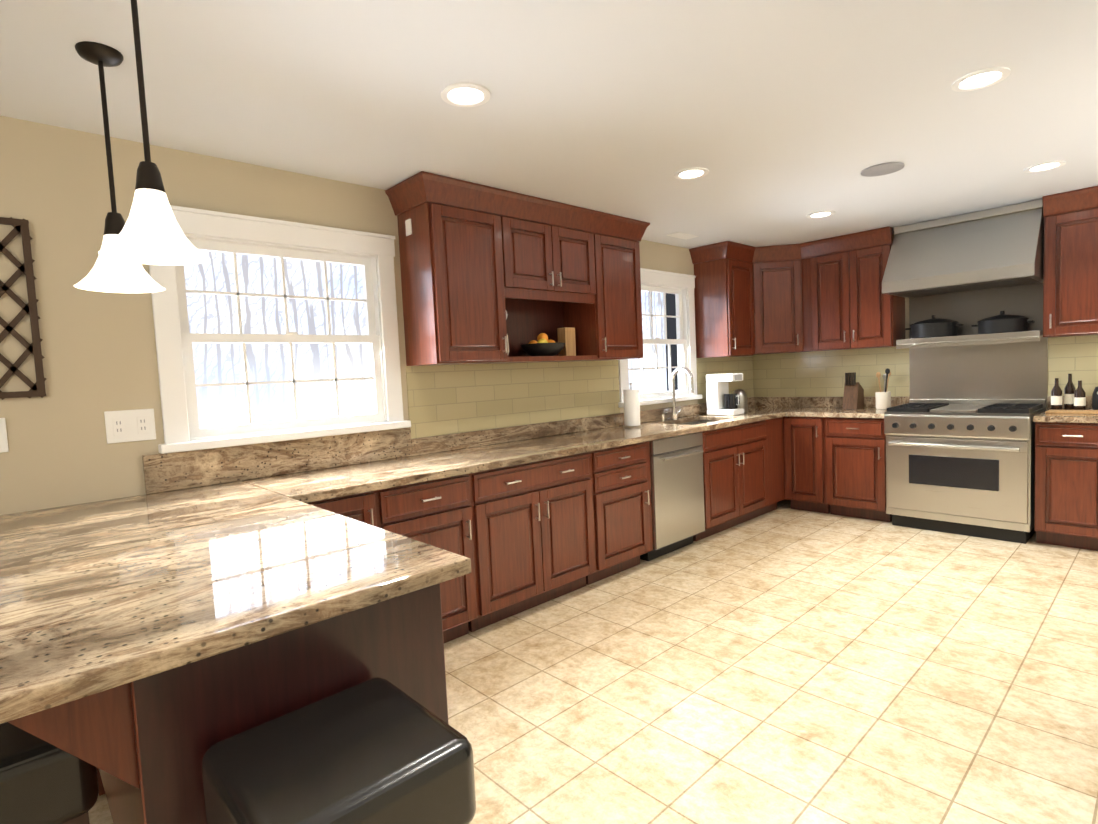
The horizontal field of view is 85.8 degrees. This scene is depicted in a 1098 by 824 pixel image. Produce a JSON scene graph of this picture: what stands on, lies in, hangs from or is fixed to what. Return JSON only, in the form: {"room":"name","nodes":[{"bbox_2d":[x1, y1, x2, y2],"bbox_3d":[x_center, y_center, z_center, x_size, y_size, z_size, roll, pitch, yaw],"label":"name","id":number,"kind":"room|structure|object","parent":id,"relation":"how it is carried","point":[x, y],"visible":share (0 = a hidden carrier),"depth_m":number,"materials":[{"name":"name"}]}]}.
{"room":"kitchen","nodes":[
{"label":"kitchen","id":0,"kind":"room"},
{"bbox_2d":[0,116,750,514],"bbox_3d":[-0.984,-0.037,3.410,8.500,2.440,0.120,-6,5,-43],"label":"wall","id":1,"kind":"structure","parent":0,"point":[98,354],"depth_m":2.46,"materials":[{"name":"beige paint"}]},
{"bbox_2d":[0,418,8,452],"bbox_3d":[-2.124,0.092,2.253,0.084,0.133,0.018,-6,5,-43],"label":"switch plate","id":2,"kind":"object","parent":1,"relation":"attached to","point":[3,441],"visible":1,"depth_m":2.28,"materials":[{"name":"white plastic"}]},
{"bbox_2d":[0,217,45,399],"bbox_3d":[-2.234,-0.384,2.137,0.596,0.702,0.017,-6,5,-43],"label":"art","id":3,"kind":"object","parent":1,"relation":"attached to","point":[25,268],"visible":1,"depth_m":2.30,"materials":[{"name":"brown wood"}]},
{"bbox_2d":[104,409,155,443],"bbox_3d":[-1.808,0.060,2.554,0.176,0.137,0.009,-6,5,-43],"label":"electrical outlet plate","id":4,"kind":"object","parent":1,"relation":"attached to","point":[129,425],"visible":1,"depth_m":2.55,"materials":[{"name":"white plastic"}]},
{"bbox_2d":[149,205,410,453],"bbox_3d":[-1.332,-0.411,3.035,1.234,1.095,0.178,-6,5,-43],"label":"window","id":5,"kind":"structure","parent":1,"relation":"in","point":[372,255],"depth_m":2.95,"materials":[{"name":"white wood"}]},
{"bbox_2d":[406,360,619,438],"bbox_3d":[-0.132,-0.132,4.114,1.905,0.429,0.007,-6,5,-43],"label":"tile backsplash","id":6,"kind":"structure","parent":1,"relation":"attached to","point":[446,399],"depth_m":3.96,"materials":[{"name":"beige tile"}]},
{"bbox_2d":[385,171,649,365],"bbox_3d":[-0.068,-0.832,3.896,1.930,0.996,0.395,-6,5,-43],"label":"upper cabinet","id":7,"kind":"object","parent":1,"relation":"attached to","point":[477,261],"depth_m":3.52,"materials":[{"name":"brown wood"}]},
{"bbox_2d":[506,311,575,355],"bbox_3d":[-0.092,-0.525,3.931,0.685,0.320,0.100,-6,5,-43],"label":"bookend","id":8,"kind":"object","parent":7,"relation":"in","point":[566,335],"visible":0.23,"depth_m":4.10,"materials":[{"name":"brown wood"}]},
{"bbox_2d":[521,333,564,355],"bbox_3d":[-0.039,-0.446,3.927,0.300,0.158,0.300,-6,5,-43],"label":"bowl","id":9,"kind":"object","parent":7,"relation":"in","point":[543,346],"visible":1,"depth_m":3.83,"materials":[{"name":"black ceramic"}]},
{"bbox_2d":[618,268,701,407],"bbox_3d":[0.927,-0.646,5.137,1.144,1.135,0.178,-6,5,-43],"label":"window","id":10,"kind":"structure","parent":1,"relation":"in","point":[681,287],"depth_m":5.29,"materials":[{"name":"white wood"}]},
{"bbox_2d":[689,241,761,357],"bbox_3d":[1.676,-1.017,5.510,0.508,0.996,0.401,-6,5,-43],"label":"upper cabinet","id":11,"kind":"object","parent":1,"relation":"attached to","point":[725,290],"depth_m":5.37,"materials":[{"name":"brown wood"}]},
{"bbox_2d":[697,355,753,403],"bbox_3d":[1.771,-0.341,5.885,1.040,0.444,0.007,-6,5,-43],"label":"tile backsplash","id":12,"kind":"structure","parent":1,"relation":"attached to","point":[718,365],"depth_m":5.91,"materials":[{"name":"beige tile"}]},
{"bbox_2d":[757,244,800,353],"bbox_3d":[2.113,-1.058,5.725,0.670,0.981,0.683,-6,5,-43],"label":"upper cabinet","id":13,"kind":"object","parent":1,"relation":"attached to","point":[778,266],"depth_m":5.50,"materials":[{"name":"brown wood"}]},
{"bbox_2d":[0,0,1097,248],"bbox_3d":[0.331,-1.232,1.861,8.740,0.020,4.140,-6,5,-43],"label":"ceiling","id":14,"kind":"structure","parent":0,"point":[780,120],"depth_m":2.31,"materials":[{"name":"white paint"}]},
{"bbox_2d":[73,41,164,292],"bbox_3d":[-1.408,-0.772,1.897,0.244,0.740,0.244,-6,5,-43],"label":"pendant light","id":15,"kind":"object","parent":14,"relation":"hanging from","point":[105,274],"visible":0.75,"depth_m":1.88,"materials":[{"name":"white glass"}]},
{"bbox_2d":[98,0,209,265],"bbox_3d":[-1.043,-0.769,1.520,0.244,0.730,0.244,-6,5,-43],"label":"pendant light","id":16,"kind":"object","parent":14,"relation":"hanging from","point":[151,233],"visible":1,"depth_m":1.51,"materials":[{"name":"white glass"}]},
{"bbox_2d":[441,83,489,106],"bbox_3d":[-0.320,-1.214,2.267,0.190,0.008,0.190,-6,5,-43],"label":"recessed light","id":17,"kind":"object","parent":14,"relation":"in","point":[465,94],"visible":1,"depth_m":2.26,"materials":[{"name":"white"}]},
{"bbox_2d":[666,232,697,239],"bbox_3d":[1.097,-1.448,4.856,0.280,0.006,0.120,-6,5,-43],"label":"ceiling vent","id":18,"kind":"object","parent":14,"relation":"in","point":[681,235],"visible":0.93,"depth_m":4.84,"materials":[{"name":"white"}]},
{"bbox_2d":[674,167,708,179],"bbox_3d":[0.797,-1.333,3.307,0.190,0.008,0.190,-6,5,-43],"label":"recessed light","id":19,"kind":"object","parent":14,"relation":"in","point":[691,173],"visible":0.96,"depth_m":3.30,"materials":[{"name":"white"}]},
{"bbox_2d":[807,211,834,217],"bbox_3d":[2.006,-1.457,4.364,0.190,0.008,0.190,-6,5,-43],"label":"recessed light","id":20,"kind":"object","parent":14,"relation":"in","point":[820,214],"visible":0.92,"depth_m":4.36,"materials":[{"name":"white"}]},
{"bbox_2d":[861,162,904,176],"bbox_3d":[1.909,-1.387,3.386,0.220,0.012,0.220,-6,5,-43],"label":"ceiling vent","id":21,"kind":"object","parent":14,"relation":"in","point":[882,169],"visible":0.98,"depth_m":3.36,"materials":[{"name":"grey plastic"}]},
{"bbox_2d":[951,67,1010,91],"bbox_3d":[1.704,-1.312,2.334,0.190,0.008,0.190,-6,5,-43],"label":"recessed light","id":22,"kind":"object","parent":14,"relation":"in","point":[981,79],"visible":1,"depth_m":2.33,"materials":[{"name":"white"}]},
{"bbox_2d":[1024,160,1065,172],"bbox_3d":[2.916,-1.442,3.476,0.190,0.008,0.190,-6,5,-43],"label":"recessed light","id":23,"kind":"object","parent":14,"relation":"in","point":[1044,166],"visible":1,"depth_m":3.47,"materials":[{"name":"white"}]},
{"bbox_2d":[88,499,1097,823],"bbox_3d":[0.445,1.250,2.022,8.740,0.080,4.140,-6,5,-43],"label":"floor","id":24,"kind":"structure","parent":0,"point":[784,663],"depth_m":2.49,"materials":[{"name":"tile"}]},
{"bbox_2d":[0,722,98,823],"bbox_3d":[-1.121,0.982,1.171,0.370,0.710,0.370,-6,5,-43],"label":"stool","id":25,"kind":"object","parent":24,"relation":"on","point":[42,781],"visible":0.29,"depth_m":1.10,"materials":[{"name":"black leather"}]},
{"bbox_2d":[8,583,447,823],"bbox_3d":[-1.178,0.859,1.889,0.811,0.868,1.862,-6,5,-43],"label":"base cabinet","id":26,"kind":"object","parent":24,"relation":"on","point":[143,745],"visible":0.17,"depth_m":1.14,"materials":[{"name":"brown wood"}]},
{"bbox_2d":[0,481,470,723],"bbox_3d":[-1.175,0.401,1.851,0.915,0.040,1.907,-6,5,-43],"label":"countertop","id":27,"kind":"structure","parent":26,"relation":"on","point":[99,596],"depth_m":1.39,"materials":[{"name":"stone"}]},
{"bbox_2d":[202,677,475,823],"bbox_3d":[-0.370,0.952,1.097,0.370,0.710,0.370,-6,5,-43],"label":"stool","id":28,"kind":"object","parent":24,"relation":"on","point":[377,750],"visible":1,"depth_m":1.02,"materials":[{"name":"black leather"}]},
{"bbox_2d":[308,486,399,533],"bbox_3d":[-1.109,0.797,2.790,0.545,0.868,0.635,-6,5,-43],"label":"base cabinet","id":29,"kind":"object","parent":24,"relation":"on","point":[378,508],"depth_m":2.65,"materials":[{"name":"brown wood"}]},
{"bbox_2d":[400,470,495,642],"bbox_3d":[-0.775,0.761,3.101,0.673,0.868,0.635,-6,5,-43],"label":"base cabinet","id":30,"kind":"object","parent":24,"relation":"on","point":[452,514],"depth_m":2.99,"materials":[{"name":"brown wood"}]},
{"bbox_2d":[488,449,611,621],"bbox_3d":[-0.254,0.706,3.586,1.061,0.868,0.635,-6,5,-43],"label":"base cabinet","id":31,"kind":"object","parent":24,"relation":"on","point":[525,537],"depth_m":3.40,"materials":[{"name":"brown wood"}]},
{"bbox_2d":[142,397,785,502],"bbox_3d":[0.426,0.192,4.194,5.407,0.415,0.660,-6,5,-43],"label":"countertop","id":32,"kind":"structure","parent":31,"relation":"on","point":[307,470],"depth_m":3.19,"materials":[{"name":"stone"}]},
{"bbox_2d":[623,383,641,427],"bbox_3d":[0.646,-0.057,4.616,0.150,0.347,0.150,-6,5,-43],"label":"paper towel holder","id":33,"kind":"object","parent":32,"relation":"on","point":[631,399],"visible":1,"depth_m":4.57,"materials":[{"name":"white paper"}]},
{"bbox_2d":[661,367,693,420],"bbox_3d":[1.104,-0.156,5.014,0.263,0.452,0.235,-6,5,-43],"label":"faucet","id":34,"kind":"object","parent":32,"relation":"on","point":[674,413],"visible":1,"depth_m":5.08,"materials":[{"name":"silver metal"}]},
{"bbox_2d":[706,373,743,415],"bbox_3d":[1.602,-0.162,5.372,0.200,0.370,0.275,-6,5,-43],"label":"coffee maker","id":35,"kind":"object","parent":32,"relation":"on","point":[721,399],"visible":1,"depth_m":5.33,"materials":[{"name":"white plastic"}]},
{"bbox_2d":[733,389,747,411],"bbox_3d":[1.781,-0.105,5.565,0.194,0.215,0.150,-6,5,-43],"label":"kettle","id":36,"kind":"object","parent":32,"relation":"on","point":[741,393],"visible":0.46,"depth_m":5.52,"materials":[{"name":"silver metal"}]},
{"bbox_2d":[604,441,652,574],"bbox_3d":[0.268,0.650,4.072,0.670,0.868,0.635,-6,5,-43],"label":"base cabinet","id":37,"kind":"object","parent":24,"relation":"on","point":[630,531],"depth_m":3.90,"materials":[{"name":"brown wood"}]},
{"bbox_2d":[640,432,704,560],"bbox_3d":[0.812,0.603,4.436,0.623,0.866,0.511,-6,5,-43],"label":"dishwasher","id":38,"kind":"object","parent":24,"relation":"on","point":[677,491],"visible":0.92,"depth_m":4.25,"materials":[{"name":"silver metal"}]},
{"bbox_2d":[702,417,787,519],"bbox_3d":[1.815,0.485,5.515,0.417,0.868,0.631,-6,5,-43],"label":"base cabinet","id":39,"kind":"object","parent":24,"relation":"on","point":[745,469],"depth_m":4.93,"materials":[{"name":"brown wood"}]},
{"bbox_2d":[784,416,835,514],"bbox_3d":[2.529,0.455,5.477,0.634,0.868,0.446,-6,5,-43],"label":"base cabinet","id":40,"kind":"object","parent":24,"relation":"on","point":[807,440],"depth_m":5.26,"materials":[{"name":"brown wood"}]},
{"bbox_2d":[832,418,891,521],"bbox_3d":[2.770,0.460,5.219,0.634,0.868,0.563,-6,5,-43],"label":"base cabinet","id":41,"kind":"object","parent":24,"relation":"on","point":[858,444],"depth_m":4.95,"materials":[{"name":"brown wood"}]},
{"bbox_2d":[786,397,909,418],"bbox_3d":[2.654,-0.047,5.262,0.667,0.140,0.809,-6,5,-43],"label":"countertop","id":42,"kind":"structure","parent":41,"relation":"on","point":[832,407],"depth_m":5.36,"materials":[{"name":"stone"}]},
{"bbox_2d":[843,372,863,408],"bbox_3d":[2.764,-0.195,5.372,0.180,0.330,0.120,-6,5,-43],"label":"knife block","id":43,"kind":"object","parent":42,"relation":"on","point":[853,397],"visible":1,"depth_m":5.33,"materials":[{"name":"brown wood"}]},
{"bbox_2d":[875,368,890,408],"bbox_3d":[2.936,-0.204,5.190,0.122,0.356,0.128,-6,5,-43],"label":"utensil crock","id":44,"kind":"object","parent":42,"relation":"on","point":[883,400],"visible":0.94,"depth_m":5.16,"materials":[{"name":"beige ceramic"}]},
{"bbox_2d":[884,399,1045,543],"bbox_3d":[3.236,0.416,4.626,0.754,0.990,0.914,-6,5,-43],"label":"range","id":45,"kind":"object","parent":24,"relation":"on","point":[966,467],"visible":1,"depth_m":4.39,"materials":[{"name":"silver metal"}]},
{"bbox_2d":[1034,422,1097,550],"bbox_3d":[3.733,0.484,4.167,0.662,0.868,0.405,-6,5,-43],"label":"base cabinet","id":46,"kind":"object","parent":24,"relation":"on","point":[1066,487],"visible":1,"depth_m":4.00,"materials":[{"name":"brown wood"}]},
{"bbox_2d":[1033,396,1097,422],"bbox_3d":[3.714,-0.023,4.137,0.652,0.140,0.423,-6,5,-43],"label":"countertop","id":47,"kind":"structure","parent":46,"relation":"on","point":[1043,416],"depth_m":4.01,"materials":[{"name":"stone"}]},
{"bbox_2d":[1051,378,1061,409],"bbox_3d":[3.750,-0.131,4.364,0.063,0.240,0.065,-6,5,-43],"label":"oil bottle","id":48,"kind":"object","parent":47,"relation":"on","point":[1056,397],"visible":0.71,"depth_m":4.35,"materials":[{"name":"brown glass"}]},
{"bbox_2d":[1064,373,1075,409],"bbox_3d":[3.826,-0.147,4.339,0.063,0.270,0.065,-6,5,-43],"label":"oil bottle","id":49,"kind":"object","parent":47,"relation":"on","point":[1069,389],"visible":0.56,"depth_m":4.32,"materials":[{"name":"brown glass"}]},
{"bbox_2d":[1045,410,1097,413],"bbox_3d":[3.710,-0.001,4.142,0.180,0.015,0.335,-6,5,-43],"label":"cutting board","id":50,"kind":"object","parent":47,"relation":"on","point":[1073,411],"visible":1,"depth_m":4.12,"materials":[{"name":"brown wood"}]},
{"bbox_2d":[1074,380,1085,409],"bbox_3d":[3.824,-0.117,4.256,0.063,0.220,0.065,-6,5,-43],"label":"oil bottle","id":51,"kind":"object","parent":47,"relation":"on","point":[1079,398],"visible":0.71,"depth_m":4.24,"materials":[{"name":"brown glass"}]},
{"bbox_2d":[1092,387,1097,409],"bbox_3d":[3.925,-0.099,4.180,0.124,0.185,0.124,-6,5,-43],"label":"canister","id":52,"kind":"object","parent":47,"relation":"on","point":[1095,400],"visible":0.94,"depth_m":4.18,"materials":[{"name":"black metal"}]},
{"bbox_2d":[864,234,1047,409],"bbox_3d":[3.533,-0.341,4.868,0.120,2.440,4.140,-6,5,-43],"label":"wall","id":53,"kind":"structure","parent":0,"point":[906,317],"depth_m":5.16,"materials":[{"name":"beige paint"}]},
{"bbox_2d":[754,347,909,396],"bbox_3d":[2.657,-0.371,5.712,0.007,0.444,1.471,-6,5,-43],"label":"tile backsplash","id":54,"kind":"structure","parent":53,"relation":"attached to","point":[815,373],"depth_m":5.68,"materials":[{"name":"beige tile"}]},
{"bbox_2d":[801,226,904,351],"bbox_3d":[2.682,-1.058,5.318,0.392,0.981,0.821,-6,5,-43],"label":"upper cabinet","id":55,"kind":"object","parent":53,"relation":"attached to","point":[826,294],"depth_m":5.16,"materials":[{"name":"brown wood"}]},
{"bbox_2d":[882,199,1043,297],"bbox_3d":[3.202,-1.241,4.573,0.617,0.568,0.960,-6,5,-43],"label":"range hood","id":56,"kind":"object","parent":53,"relation":"attached to","point":[999,247],"visible":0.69,"depth_m":4.42,"materials":[{"name":"silver metal"}]},
{"bbox_2d":[896,283,1047,398],"bbox_3d":[3.329,-0.532,4.692,0.380,0.879,0.928,-6,5,-43],"label":"backsplash","id":57,"kind":"structure","parent":53,"relation":"attached to","point":[968,361],"depth_m":4.76,"materials":[{"name":"silver metal"}]},
{"bbox_2d":[905,315,963,338],"bbox_3d":[3.162,-0.700,4.857,0.336,0.190,0.400,-6,5,-43],"label":"pot","id":58,"kind":"object","parent":57,"relation":"on","point":[934,326],"visible":0.94,"depth_m":4.74,"materials":[{"name":"black metal"}]},
{"bbox_2d":[971,311,1034,333],"bbox_3d":[3.472,-0.686,4.526,0.316,0.175,0.380,-6,5,-43],"label":"pot","id":59,"kind":"object","parent":57,"relation":"on","point":[1002,322],"visible":0.88,"depth_m":4.42,"materials":[{"name":"black metal"}]},
{"bbox_2d":[1042,186,1097,337],"bbox_3d":[3.786,-1.033,4.137,0.395,0.981,0.467,-6,5,-43],"label":"upper cabinet","id":60,"kind":"object","parent":53,"relation":"attached to","point":[1070,283],"visible":1,"depth_m":4.09,"materials":[{"name":"brown wood"}]},
{"bbox_2d":[1047,335,1097,395],"bbox_3d":[3.938,-0.341,4.339,0.007,0.444,0.423,-6,5,-43],"label":"tile backsplash","id":61,"kind":"structure","parent":53,"relation":"attached to","point":[1076,355],"depth_m":4.38,"materials":[{"name":"beige tile"}]},
{"label":"outside","id":62,"kind":"structure","parent":0,"visible":0},
{"bbox_2d":[184,251,666,427],"bbox_3d":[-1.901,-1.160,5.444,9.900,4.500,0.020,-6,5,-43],"label":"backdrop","id":63,"kind":"structure","parent":62,"point":[218,363],"depth_m":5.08,"materials":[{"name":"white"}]}
]}

